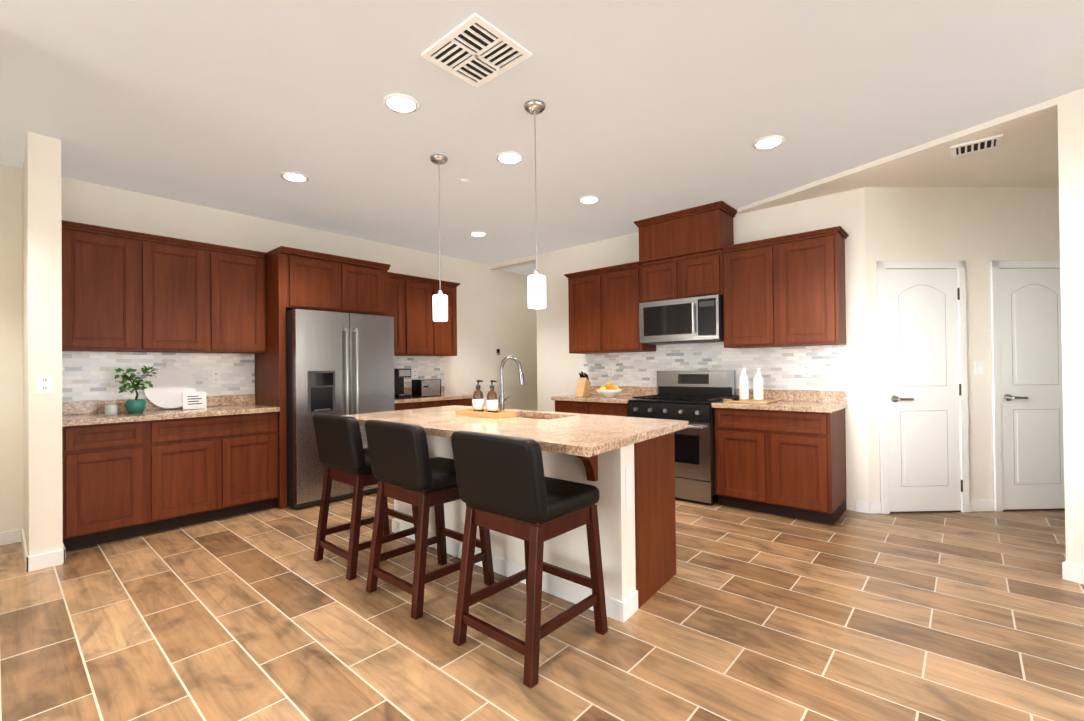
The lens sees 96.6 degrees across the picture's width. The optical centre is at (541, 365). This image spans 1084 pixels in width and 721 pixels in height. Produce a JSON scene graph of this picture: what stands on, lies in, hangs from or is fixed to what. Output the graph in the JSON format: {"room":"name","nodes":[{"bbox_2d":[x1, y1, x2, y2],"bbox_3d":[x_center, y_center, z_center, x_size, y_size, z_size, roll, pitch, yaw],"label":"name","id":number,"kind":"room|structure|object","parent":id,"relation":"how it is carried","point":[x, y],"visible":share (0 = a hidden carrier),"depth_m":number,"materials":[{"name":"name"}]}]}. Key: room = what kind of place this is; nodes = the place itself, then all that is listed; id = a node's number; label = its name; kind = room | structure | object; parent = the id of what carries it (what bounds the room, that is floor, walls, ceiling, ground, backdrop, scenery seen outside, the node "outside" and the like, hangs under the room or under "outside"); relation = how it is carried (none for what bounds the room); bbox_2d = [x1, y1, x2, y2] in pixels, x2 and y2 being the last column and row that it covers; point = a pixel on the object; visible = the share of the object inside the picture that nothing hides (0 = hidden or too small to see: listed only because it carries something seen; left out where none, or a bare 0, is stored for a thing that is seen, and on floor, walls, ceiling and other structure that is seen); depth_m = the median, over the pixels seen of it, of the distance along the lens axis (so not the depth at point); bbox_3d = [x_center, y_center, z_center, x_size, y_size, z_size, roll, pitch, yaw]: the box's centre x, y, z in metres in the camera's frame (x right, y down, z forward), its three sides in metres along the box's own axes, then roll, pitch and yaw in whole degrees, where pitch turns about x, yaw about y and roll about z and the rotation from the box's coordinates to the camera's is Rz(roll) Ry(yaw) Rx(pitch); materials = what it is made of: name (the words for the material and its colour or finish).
{"room":"kitchen","nodes":[
{"label":"kitchen","id":0,"kind":"room"},
{"bbox_2d":[0,492,1083,720],"bbox_3d":[0.063,1.279,2.162,11.300,0.060,12.700,-1,-1,41],"label":"floor","id":1,"kind":"structure","parent":0,"point":[739,615],"depth_m":2.26,"materials":[{"name":"brown tile"}]},
{"bbox_2d":[62,394,279,550],"bbox_3d":[-3.033,0.788,3.996,0.638,1.015,1.390,-1,-1,41],"label":"base cabinet","id":2,"kind":"object","parent":1,"relation":"on","point":[152,468],"visible":0.96,"depth_m":3.74,"materials":[{"name":"brown wood"}]},
{"bbox_2d":[105,404,117,414],"bbox_3d":[-3.296,0.340,3.693,0.073,0.080,0.074,-1,-1,41],"label":"candle jar","id":3,"kind":"object","parent":2,"relation":"on","point":[111,409],"visible":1,"depth_m":3.67,"materials":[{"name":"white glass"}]},
{"bbox_2d":[114,366,157,413],"bbox_3d":[-3.220,0.190,3.833,0.222,0.381,0.274,-1,-1,41],"label":"potted plant","id":4,"kind":"object","parent":2,"relation":"on","point":[136,405],"visible":1,"depth_m":3.80,"materials":[{"name":"green plant"}]},
{"bbox_2d":[144,361,196,408],"bbox_3d":[-3.220,0.172,4.186,0.100,0.409,0.370,-1,-1,41],"label":"serving board","id":5,"kind":"object","parent":2,"relation":"on","point":[171,383],"visible":0.83,"depth_m":4.17,"materials":[{"name":"white ceramic"}]},
{"bbox_2d":[182,391,206,409],"bbox_3d":[-2.998,0.304,4.164,0.038,0.150,0.170,-1,-1,41],"label":"card sign","id":6,"kind":"object","parent":2,"relation":"on","point":[193,400],"visible":1,"depth_m":4.16,"materials":[{"name":"paper"}]},
{"bbox_2d":[255,246,390,508],"bbox_3d":[-2.203,0.118,4.917,0.683,2.350,1.088,-1,-1,41],"label":"tall cabinet","id":7,"kind":"object","parent":1,"relation":"on","point":[295,278],"visible":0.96,"depth_m":4.51,"materials":[{"name":"brown wood"}]},
{"bbox_2d":[286,309,394,508],"bbox_3d":[-2.113,0.393,4.854,0.837,1.773,0.973,-1,-1,41],"label":"refrigerator","id":8,"kind":"object","parent":1,"relation":"on","point":[339,363],"visible":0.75,"depth_m":4.46,"materials":[{"name":"grey metal"}]},
{"bbox_2d":[313,413,417,580],"bbox_3d":[-1.143,0.790,3.192,0.510,0.958,0.540,-1,-1,41],"label":"bar stool","id":9,"kind":"object","parent":1,"relation":"on","point":[344,457],"visible":0.62,"depth_m":2.99,"materials":[{"name":"black leather"}]},
{"bbox_2d":[365,420,494,619],"bbox_3d":[-0.636,0.782,2.739,0.510,0.958,0.540,-1,-1,41],"label":"bar stool","id":10,"kind":"object","parent":1,"relation":"on","point":[405,468],"visible":0.92,"depth_m":2.57,"materials":[{"name":"black leather"}]},
{"bbox_2d":[395,386,472,410],"bbox_3d":[-1.460,0.783,5.781,0.638,1.015,1.185,-1,-1,41],"label":"base cabinet","id":11,"kind":"object","parent":1,"relation":"on","point":[443,399],"visible":0.23,"depth_m":5.63,"materials":[{"name":"beige stone"}]},
{"bbox_2d":[394,369,410,398],"bbox_3d":[-1.645,0.208,5.521,0.282,0.335,0.165,-1,-1,41],"label":"coffee maker","id":12,"kind":"object","parent":11,"relation":"on","point":[400,375],"visible":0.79,"depth_m":5.47,"materials":[{"name":"black plastic"}]},
{"bbox_2d":[412,379,440,396],"bbox_3d":[-1.381,0.272,5.785,0.196,0.205,0.290,-1,-1,41],"label":"toaster","id":13,"kind":"object","parent":11,"relation":"on","point":[427,388],"visible":1,"depth_m":5.70,"materials":[{"name":"silver metal"}]},
{"bbox_2d":[361,425,675,622],"bbox_3d":[-0.247,0.823,3.213,2.117,0.875,0.930,-1,-1,41],"label":"kitchen island","id":14,"kind":"object","parent":1,"relation":"on","point":[625,466],"depth_m":2.56,"materials":[{"name":"paint"}]},
{"bbox_2d":[341,409,668,456],"bbox_3d":[-0.429,0.364,2.953,2.259,0.040,0.700,-1,-1,41],"label":"island countertop","id":15,"kind":"structure","parent":14,"relation":"on","point":[575,438],"depth_m":2.57,"materials":[{"name":"beige stone"}]},
{"bbox_2d":[517,413,532,416],"bbox_3d":[-0.049,0.488,3.311,0.575,0.234,0.364,-1,-1,41],"label":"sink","id":16,"kind":"object","parent":15,"relation":"in","point":[518,414],"depth_m":3.59,"materials":[{"name":"beige stone"}]},
{"bbox_2d":[429,405,687,432],"bbox_3d":[-0.088,0.364,3.412,2.237,0.040,0.440,-1,-1,41],"label":"island countertop","id":17,"kind":"structure","parent":14,"relation":"on","point":[650,423],"depth_m":2.99,"materials":[{"name":"beige stone"}]},
{"bbox_2d":[456,409,516,418],"bbox_3d":[-0.386,0.329,3.289,0.440,0.035,0.160,-1,-1,41],"label":"wood tray","id":18,"kind":"object","parent":17,"relation":"on","point":[500,414],"visible":0.96,"depth_m":3.20,"materials":[{"name":"brown wood"}]},
{"bbox_2d":[473,380,483,411],"bbox_3d":[-0.439,0.218,3.337,0.073,0.232,0.078,-1,-1,41],"label":"soap bottle","id":19,"kind":"object","parent":18,"relation":"on","point":[478,400],"visible":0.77,"depth_m":3.31,"materials":[{"name":"brown glass"}]},
{"bbox_2d":[487,380,497,412],"bbox_3d":[-0.334,0.217,3.244,0.073,0.232,0.078,-1,-1,41],"label":"soap bottle","id":20,"kind":"object","parent":18,"relation":"on","point":[492,402],"visible":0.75,"depth_m":3.21,"materials":[{"name":"brown glass"}]},
{"bbox_2d":[499,355,524,410],"bbox_3d":[-0.206,0.137,3.536,0.258,0.417,0.106,-1,-1,41],"label":"faucet","id":21,"kind":"object","parent":17,"relation":"on","point":[521,380],"visible":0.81,"depth_m":3.56,"materials":[{"name":"silver metal"}]},
{"bbox_2d":[451,430,607,687],"bbox_3d":[-0.055,0.772,2.220,0.510,0.958,0.540,-1,-1,41],"label":"bar stool","id":22,"kind":"object","parent":1,"relation":"on","point":[505,485],"visible":1,"depth_m":2.06,"materials":[{"name":"black leather"}]},
{"bbox_2d":[551,386,656,416],"bbox_3d":[0.693,0.757,5.376,1.002,1.015,0.638,-1,-1,41],"label":"base cabinet","id":23,"kind":"object","parent":1,"relation":"on","point":[595,402],"visible":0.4,"depth_m":5.25,"materials":[{"name":"beige stone"}]},
{"bbox_2d":[575,372,590,395],"bbox_3d":[0.471,0.213,5.549,0.110,0.280,0.165,-1,-1,41],"label":"knife block","id":24,"kind":"object","parent":23,"relation":"on","point":[583,388],"visible":1,"depth_m":5.52,"materials":[{"name":"brown wood"}]},
{"bbox_2d":[595,389,621,396],"bbox_3d":[0.734,0.305,5.287,0.300,0.085,0.300,-1,-1,41],"label":"fruit bowl","id":25,"kind":"object","parent":23,"relation":"on","point":[608,393],"visible":0.94,"depth_m":5.20,"materials":[{"name":"white ceramic"}]},
{"bbox_2d":[600,382,618,389],"bbox_3d":[0.747,0.253,5.282,0.175,0.132,0.202,-1,-1,41],"label":"fruit","id":26,"kind":"object","parent":25,"relation":"in","point":[609,386],"visible":0.65,"depth_m":5.25,"materials":[{"name":"orange food"}]},
{"bbox_2d":[628,370,735,504],"bbox_3d":[1.360,0.655,4.734,0.828,1.195,0.701,-1,-1,41],"label":"range","id":27,"kind":"object","parent":1,"relation":"on","point":[690,397],"visible":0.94,"depth_m":4.44,"materials":[{"name":"grey metal"}]},
{"bbox_2d":[712,389,846,524],"bbox_3d":[2.052,0.734,4.179,0.920,1.015,0.638,-1,-1,41],"label":"base cabinet","id":28,"kind":"object","parent":1,"relation":"on","point":[785,455],"visible":1,"depth_m":3.95,"materials":[{"name":"brown wood"}]},
{"bbox_2d":[723,399,777,403],"bbox_3d":[1.834,0.321,4.317,0.429,0.016,0.320,-1,-1,41],"label":"cutting board","id":29,"kind":"object","parent":28,"relation":"on","point":[752,401],"visible":0.92,"depth_m":4.22,"materials":[{"name":"brown wood"}]},
{"bbox_2d":[732,395,738,400],"bbox_3d":[1.718,0.289,4.286,0.060,0.048,0.060,-1,-1,41],"label":"jar","id":30,"kind":"object","parent":29,"relation":"on","point":[735,397],"visible":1,"depth_m":4.26,"materials":[{"name":"black ceramic"}]},
{"bbox_2d":[739,368,748,399],"bbox_3d":[1.838,0.170,4.394,0.084,0.285,0.084,-1,-1,41],"label":"ceramic bottle","id":31,"kind":"object","parent":29,"relation":"on","point":[743,387],"visible":1,"depth_m":4.36,"materials":[{"name":"white ceramic"}]},
{"bbox_2d":[753,368,763,399],"bbox_3d":[1.932,0.169,4.311,0.084,0.285,0.084,-1,-1,41],"label":"ceramic bottle","id":32,"kind":"object","parent":29,"relation":"on","point":[758,390],"visible":1,"depth_m":4.28,"materials":[{"name":"white ceramic"}]},
{"bbox_2d":[0,88,1083,566],"bbox_3d":[0.299,-0.141,1.111,10.060,2.760,11.441,-1,-1,41],"label":"wall","id":33,"kind":"structure","parent":0,"point":[976,230],"depth_m":4.05,"materials":[{"name":"paint"}]},
{"bbox_2d":[0,529,18,545],"bbox_3d":[-5.422,1.258,1.751,0.012,0.095,4.829,-1,-1,41],"label":"baseboard","id":34,"kind":"structure","parent":33,"relation":"attached to","point":[8,537],"depth_m":3.51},
{"bbox_2d":[19,529,30,571],"bbox_3d":[-3.508,1.248,3.274,0.814,0.095,0.012,-1,-1,41],"label":"baseboard","id":35,"kind":"structure","parent":33,"relation":"attached to","point":[27,559],"depth_m":3.16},
{"bbox_2d":[37,375,51,392],"bbox_3d":[-3.170,0.120,3.075,0.007,0.115,0.070,-1,-1,41],"label":"outlet","id":36,"kind":"object","parent":33,"relation":"attached to","point":[44,383],"visible":1,"depth_m":3.07,"materials":[{"name":"white plastic"}]},
{"bbox_2d":[62,224,140,351],"bbox_3d":[-3.470,-0.564,3.761,0.328,0.906,0.463,-1,-1,41],"label":"upper cabinet","id":37,"kind":"object","parent":33,"relation":"attached to","point":[126,291],"depth_m":3.66,"materials":[{"name":"brown wood"}]},
{"bbox_2d":[62,351,254,401],"bbox_3d":[-3.275,0.087,4.208,0.016,0.393,1.390,-1,-1,41],"label":"tile backsplash","id":38,"kind":"structure","parent":33,"relation":"attached to","point":[88,375],"depth_m":4.07,"materials":[{"name":"tile"}]},
{"bbox_2d":[141,236,208,352],"bbox_3d":[-3.164,-0.565,4.108,0.328,0.906,0.464,-1,-1,41],"label":"upper cabinet","id":39,"kind":"object","parent":33,"relation":"attached to","point":[174,273],"depth_m":4.00,"materials":[{"name":"brown wood"}]},
{"bbox_2d":[205,244,265,353],"bbox_3d":[-2.857,-0.566,4.456,0.328,0.906,0.463,-1,-1,41],"label":"upper cabinet","id":40,"kind":"object","parent":33,"relation":"attached to","point":[237,298],"depth_m":4.35,"materials":[{"name":"brown wood"}]},
{"bbox_2d":[394,356,443,387],"bbox_3d":[-1.702,0.082,5.992,0.016,0.393,1.185,-1,-1,41],"label":"tile backsplash","id":41,"kind":"structure","parent":33,"relation":"attached to","point":[422,367],"depth_m":6.17,"materials":[{"name":"tile"}]},
{"bbox_2d":[388,272,459,355],"bbox_3d":[-1.577,-0.585,5.893,0.350,0.935,1.203,-1,-1,41],"label":"upper cabinet","id":42,"kind":"object","parent":33,"relation":"attached to","point":[418,331],"visible":0.75,"depth_m":5.80,"materials":[{"name":"brown wood"}]},
{"bbox_2d":[564,261,655,353],"bbox_3d":[0.757,-0.613,5.508,1.005,0.935,0.350,-1,-1,41],"label":"upper cabinet","id":43,"kind":"object","parent":33,"relation":"attached to","point":[604,302],"visible":0.96,"depth_m":5.35,"materials":[{"name":"brown wood"}]},
{"bbox_2d":[634,201,736,302],"bbox_3d":[1.439,-1.078,4.877,0.927,0.852,0.394,-1,-1,41],"label":"upper cabinet","id":44,"kind":"object","parent":33,"relation":"attached to","point":[680,254],"visible":0.98,"depth_m":4.72,"materials":[{"name":"brown wood"}]},
{"bbox_2d":[639,294,723,344],"bbox_3d":[1.430,-0.437,4.858,0.830,0.424,0.418,-1,-1,41],"label":"microwave","id":45,"kind":"object","parent":44,"relation":"attached to","point":[699,319],"visible":0.96,"depth_m":4.70,"materials":[{"name":"grey metal"}]},
{"bbox_2d":[584,342,846,394],"bbox_3d":[1.556,0.061,5.031,2.775,0.593,0.014,-1,-1,41],"label":"tile backsplash","id":46,"kind":"structure","parent":33,"relation":"attached to","point":[824,367],"depth_m":4.73,"materials":[{"name":"tile"}]},
{"bbox_2d":[721,226,848,347],"bbox_3d":[2.139,-0.636,4.290,0.960,0.935,0.350,-1,-1,41],"label":"upper cabinet","id":47,"kind":"object","parent":33,"relation":"attached to","point":[785,291],"visible":1,"depth_m":4.13,"materials":[{"name":"brown wood"}]},
{"bbox_2d":[876,261,969,513],"bbox_3d":[3.177,0.179,4.024,0.559,2.099,0.523,-1,-1,41],"label":"pantry door","id":48,"kind":"structure","parent":33,"relation":"in","point":[923,389],"depth_m":4.02,"materials":[{"name":"white paint"}]},
{"bbox_2d":[975,361,984,374],"bbox_3d":[3.670,0.023,4.045,0.080,0.120,0.009,-1,0,-2],"label":"light switch","id":49,"kind":"object","parent":33,"relation":"attached to","point":[979,367],"visible":1,"depth_m":4.04,"materials":[{"name":"white plastic"}]},
{"bbox_2d":[989,260,1064,511],"bbox_3d":[4.141,0.169,4.051,0.559,2.099,0.523,-1,-1,41],"label":"hall door","id":50,"kind":"structure","parent":33,"relation":"in","point":[1026,389],"depth_m":4.04,"materials":[{"name":"white paint"}]},
{"bbox_2d":[1062,561,1083,584],"bbox_3d":[4.090,1.149,0.941,4.080,0.095,1.569,-1,-1,41],"label":"baseboard","id":51,"kind":"structure","parent":33,"relation":"attached to","point":[1072,573],"depth_m":2.72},
{"bbox_2d":[0,0,1083,275],"bbox_3d":[0.033,-1.541,2.182,11.300,0.060,12.700,-1,-1,41],"label":"ceiling","id":52,"kind":"structure","parent":0,"point":[654,108],"depth_m":2.74,"materials":[{"name":"paint"}]},
{"bbox_2d":[280,172,308,181],"bbox_3d":[-1.938,-1.472,3.786,0.200,0.010,0.200,-1,-1,41],"label":"recessed light","id":53,"kind":"object","parent":52,"relation":"in","point":[294,176],"visible":1,"depth_m":3.77,"materials":[{"name":"white glass"}]},
{"bbox_2d":[383,93,418,112],"bbox_3d":[-0.804,-1.492,2.759,0.200,0.010,0.200,-1,-1,41],"label":"recessed light","id":54,"kind":"object","parent":52,"relation":"in","point":[399,103],"visible":1,"depth_m":2.74,"materials":[{"name":"white plastic"}]},
{"bbox_2d":[430,154,447,320],"bbox_3d":[-0.737,-0.905,3.474,0.124,1.174,0.124,-1,-1,41],"label":"pendant light","id":55,"kind":"object","parent":52,"relation":"hanging from","point":[440,305],"visible":1,"depth_m":3.44,"materials":[{"name":"white glass"}]},
{"bbox_2d":[460,179,468,182],"bbox_3d":[-0.628,-1.485,3.897,0.070,0.011,0.070,-1,-1,41],"label":"cap","id":56,"kind":"object","parent":52,"relation":"attached to","point":[464,180],"visible":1,"depth_m":3.88,"materials":[{"name":"white plastic"}]},
{"bbox_2d":[421,13,531,87],"bbox_3d":[-0.317,-1.499,2.329,0.400,0.013,0.360,-1,-1,41],"label":"ceiling vent","id":57,"kind":"object","parent":52,"relation":"in","point":[476,50],"visible":1,"depth_m":2.31,"materials":[{"name":"white plastic"}]},
{"bbox_2d":[469,231,486,236],"bbox_3d":[-0.717,-1.474,5.429,0.200,0.010,0.200,-1,-1,41],"label":"recessed light","id":58,"kind":"object","parent":52,"relation":"in","point":[477,233],"visible":1,"depth_m":5.39,"materials":[{"name":"white plastic"}]},
{"bbox_2d":[496,151,523,163],"bbox_3d":[-0.233,-1.493,3.482,0.200,0.010,0.200,-1,-1,41],"label":"recessed light","id":59,"kind":"object","parent":52,"relation":"in","point":[508,157],"visible":1,"depth_m":3.46,"materials":[{"name":"white plastic"}]},
{"bbox_2d":[524,100,545,308],"bbox_3d":[-0.035,-0.918,2.796,0.124,1.174,0.124,-1,-1,41],"label":"pendant light","id":60,"kind":"object","parent":52,"relation":"hanging from","point":[536,290],"visible":1,"depth_m":2.76,"materials":[{"name":"white glass"}]},
{"bbox_2d":[578,196,599,203],"bbox_3d":[0.427,-1.494,4.367,0.200,0.010,0.200,-1,-1,41],"label":"recessed light","id":61,"kind":"object","parent":52,"relation":"in","point":[588,199],"visible":1,"depth_m":4.34,"materials":[{"name":"white plastic"}]},
{"bbox_2d":[752,135,784,149],"bbox_3d":[1.543,-1.514,3.290,0.200,0.010,0.200,-1,-1,41],"label":"recessed light","id":62,"kind":"object","parent":52,"relation":"in","point":[768,142],"visible":1,"depth_m":3.27,"materials":[{"name":"white glass"}]},
{"bbox_2d":[737,98,1058,213],"bbox_3d":[4.506,-1.532,3.173,5.900,0.040,5.296,-1,-1,41],"label":"ceiling soffit","id":63,"kind":"structure","parent":0,"point":[1025,154],"depth_m":3.61,"materials":[{"name":"paint"}]},
{"bbox_2d":[950,134,1002,157],"bbox_3d":[2.954,-1.487,3.286,0.260,0.013,0.220,-1,-1,41],"label":"air vent","id":64,"kind":"object","parent":63,"relation":"attached to","point":[979,145],"visible":0.98,"depth_m":3.27,"materials":[{"name":"white plastic"}]}
]}

